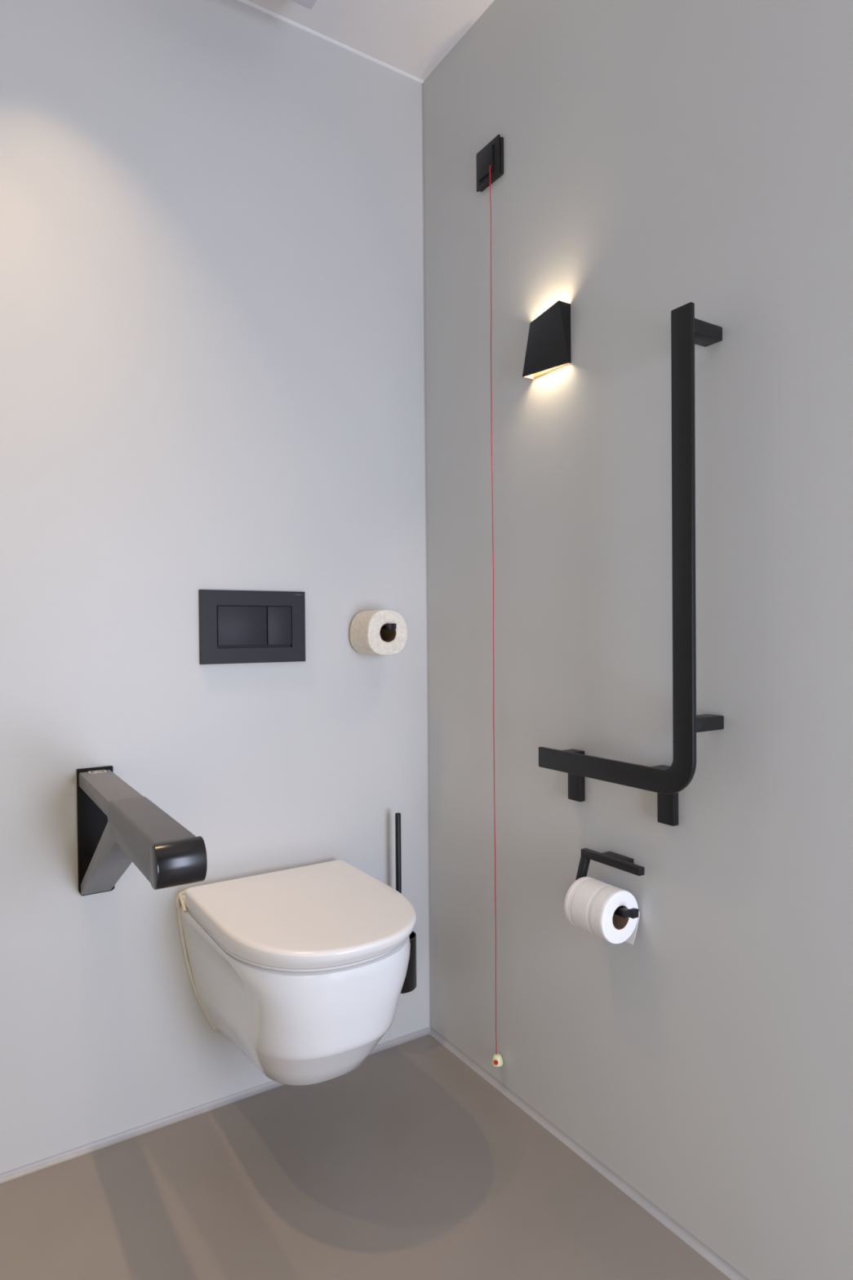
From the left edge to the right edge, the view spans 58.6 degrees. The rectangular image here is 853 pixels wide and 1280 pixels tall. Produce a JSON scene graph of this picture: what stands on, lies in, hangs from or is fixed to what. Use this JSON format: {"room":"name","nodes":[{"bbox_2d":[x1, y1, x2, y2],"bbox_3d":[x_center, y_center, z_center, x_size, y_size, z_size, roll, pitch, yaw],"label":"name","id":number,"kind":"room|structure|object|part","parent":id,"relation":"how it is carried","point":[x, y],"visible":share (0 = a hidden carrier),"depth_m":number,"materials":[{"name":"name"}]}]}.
{"room":"public restroom","nodes":[
{"label":"public restroom","id":0,"kind":"room"},
{"bbox_2d":[0,0,431,1173],"bbox_3d":[-1.121,-0.193,1.333,2.800,2.482,0.100,-1,1,-33],"label":"wall","id":1,"kind":"structure","parent":0,"point":[211,288],"depth_m":1.65,"materials":[{"name":"grey paint"}]},
{"bbox_2d":[76,765,207,896],"bbox_3d":[-0.496,0.391,1.272,0.069,0.257,0.682,-1,1,-33],"label":"support arm","id":2,"kind":"object","parent":1,"relation":"attached to","point":[118,826],"visible":1,"depth_m":1.22,"materials":[{"name":"black plastic"}]},
{"bbox_3d":[-0.676,0.389,1.556,0.068,0.257,0.010,-1,1,-33],"label":"wall plate","id":3,"kind":"part","parent":2,"relation":"part of","materials":[{"name":"black plastic"}]},
{"bbox_3d":[-0.504,0.295,1.279,0.058,0.056,0.636,-1,1,-33],"label":"arm","id":4,"kind":"part","parent":2,"relation":"part of","materials":[{"name":"metal"}]},
{"bbox_2d":[0,1026,430,1183],"bbox_3d":[-1.081,1.042,1.300,2.599,0.012,0.012,-1,1,-33],"label":"trim","id":5,"kind":"structure","parent":1,"relation":"attached to","point":[24,1170],"depth_m":1.62,"materials":[{"name":"grey metal"}]},
{"bbox_2d":[198,589,305,664],"bbox_3d":[-0.393,-0.030,1.733,0.246,0.164,0.012,-1,1,-33],"label":"flush plate","id":6,"kind":"object","parent":1,"relation":"attached to","point":[236,626],"visible":1,"depth_m":1.73,"materials":[{"name":"black plastic"}]},
{"bbox_2d":[176,859,416,1085],"bbox_3d":[-0.240,0.707,1.538,0.388,0.363,0.518,-1,1,-33],"label":"toilet","id":7,"kind":"object","parent":1,"relation":"attached to","point":[303,970],"visible":1,"depth_m":1.40,"materials":[{"name":"white ceramic"}]},
{"bbox_3d":[-0.238,0.569,1.531,0.364,0.008,0.446,-1,1,-33],"label":"seat","id":8,"kind":"part","parent":7,"relation":"part of","materials":[{"name":"white plastic"}]},
{"bbox_3d":[-0.231,0.545,1.519,0.375,0.039,0.478,-1,1,-33],"label":"lid","id":9,"kind":"part","parent":7,"relation":"part of","materials":[{"name":"white plastic"}]},
{"bbox_2d":[237,0,423,83],"bbox_3d":[-1.103,-1.431,1.274,2.600,0.005,0.006,-1,1,-33],"label":"trim","id":10,"kind":"structure","parent":1,"relation":"attached to","point":[246,2],"depth_m":1.83,"materials":[{"name":"white paint"}]},
{"bbox_2d":[381,623,396,629],"bbox_3d":[-0.112,-0.033,1.849,0.019,0.013,0.121,-1,1,-33],"label":"holder","id":11,"kind":"object","parent":1,"relation":"attached to","point":[387,626],"visible":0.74,"depth_m":1.80,"materials":[{"name":"black metal"}]},
{"bbox_2d":[350,609,407,655],"bbox_3d":[-0.117,-0.018,1.853,0.109,0.109,0.096,-1,1,-33],"label":"toilet roll","id":12,"kind":"object","parent":11,"relation":"on","point":[367,637],"visible":0.98,"depth_m":1.82,"materials":[{"name":"beige paper"}]},
{"bbox_2d":[400,930,416,993],"bbox_3d":[-0.069,0.797,1.896,0.080,0.128,0.096,-1,1,-33],"label":"toilet brush holder","id":13,"kind":"object","parent":1,"relation":"attached to","point":[410,982],"visible":0.29,"depth_m":1.86,"materials":[{"name":"black plastic"}]},
{"bbox_2d":[395,812,401,893],"bbox_3d":[-0.069,0.636,1.886,0.060,0.414,0.060,0,1,11],"label":"toilet brush","id":14,"kind":"object","parent":13,"relation":"in","point":[397,815],"visible":0.2,"depth_m":1.88,"materials":[{"name":"black metal"}]},
{"bbox_2d":[421,82,431,1026],"bbox_3d":[0.000,-0.215,1.989,0.004,2.468,0.004,-1,1,-33],"label":"trim","id":15,"kind":"structure","parent":1,"relation":"attached to","point":[422,84],"depth_m":1.99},
{"bbox_2d":[0,1034,731,1279],"bbox_3d":[-0.354,1.105,0.169,2.800,0.100,2.900,-1,1,-33],"label":"floor","id":16,"kind":"structure","parent":0,"point":[407,1163],"depth_m":1.42,"materials":[{"name":"beige plastic"}]},
{"bbox_2d":[247,0,494,80],"bbox_3d":[-0.376,-1.476,0.139,2.800,0.100,2.900,-1,1,-33],"label":"ceiling","id":17,"kind":"structure","parent":0,"point":[411,37],"depth_m":1.79,"materials":[{"name":"white paint"}]},
{"bbox_2d":[290,0,316,8],"bbox_3d":[-0.310,-1.393,1.420,0.331,0.097,0.285,-1,1,-33],"label":"vent","id":18,"kind":"object","parent":17,"relation":"attached to","point":[308,4],"depth_m":1.61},
{"bbox_2d":[423,0,852,1279],"bbox_3d":[0.798,-0.203,0.840,0.100,2.482,2.800,-1,1,-33],"label":"wall","id":19,"kind":"structure","parent":0,"point":[661,157],"depth_m":1.36,"materials":[{"name":"grey paint"}]},
{"bbox_2d":[475,134,503,191],"bbox_3d":[0.143,-1.086,1.734,0.016,0.088,0.088,-1,1,-33],"label":"switch","id":20,"kind":"object","parent":19,"relation":"attached to","point":[492,153],"visible":1,"depth_m":1.72,"materials":[{"name":"black plastic"}]},
{"bbox_2d":[489,164,502,1066],"bbox_3d":[0.153,-0.052,1.724,0.027,2.039,0.027,-1,1,-33],"label":"pull cord","id":21,"kind":"object","parent":20,"relation":"hanging from","point":[497,1061],"visible":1,"depth_m":1.72,"materials":[{"name":"red plastic"}]},
{"bbox_3d":[0.152,-0.062,1.725,0.005,2.018,0.007,0,1,32],"label":"cord","id":22,"kind":"part","parent":21,"relation":"part of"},
{"bbox_3d":[0.161,0.957,1.736,0.027,0.021,0.027,-1,1,-33],"label":"pull knob","id":23,"kind":"part","parent":21,"relation":"part of","materials":[{"name":"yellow plastic"}]},
{"bbox_2d":[522,300,571,379],"bbox_3d":[0.246,-0.617,1.570,0.032,0.118,0.116,-1,1,-33],"label":"wall lamp","id":24,"kind":"object","parent":19,"relation":"attached to","point":[548,341],"visible":1,"depth_m":1.56,"materials":[{"name":"black metal"}]},
{"bbox_3d":[0.259,-0.617,1.579,0.001,0.114,0.112,-1,1,-33],"label":"plate","id":25,"kind":"part","parent":24,"relation":"part of","materials":[{"name":"white glass"}]},
{"bbox_2d":[429,1026,749,1279],"bbox_3d":[0.735,1.032,0.866,0.012,0.012,2.699,-1,1,-33],"label":"trim","id":26,"kind":"structure","parent":19,"relation":"attached to","point":[706,1252],"depth_m":1.48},
{"bbox_2d":[575,848,644,918],"bbox_3d":[0.346,0.450,1.414,0.060,0.088,0.153,-1,1,-33],"label":"paper holder","id":27,"kind":"object","parent":19,"relation":"attached to","point":[611,859],"visible":0.77,"depth_m":1.41,"materials":[{"name":"black metal"}]},
{"bbox_3d":[0.299,0.455,1.466,0.037,0.072,0.014,-1,1,-33],"label":"arm","id":28,"kind":"part","parent":27,"relation":"part of"},
{"bbox_2d":[564,876,639,944],"bbox_3d":[0.324,0.503,1.409,0.097,0.104,0.098,-1,1,-33],"label":"toilet roll","id":29,"kind":"object","parent":27,"relation":"on","point":[590,904],"visible":0.95,"depth_m":1.38,"materials":[{"name":"white paper"}]},
{"bbox_3d":[0.327,0.484,1.402,0.014,0.020,0.153,-1,1,-33],"label":"rod","id":30,"kind":"part","parent":27,"relation":"part of","materials":[{"name":"black metal"}]},
{"bbox_2d":[538,302,724,826],"bbox_3d":[0.352,-0.103,1.366,0.086,0.851,0.366,-1,1,-33],"label":"grab rail","id":31,"kind":"object","parent":19,"relation":"attached to","point":[686,331],"visible":1,"depth_m":1.21,"materials":[{"name":"black metal"}]}
]}

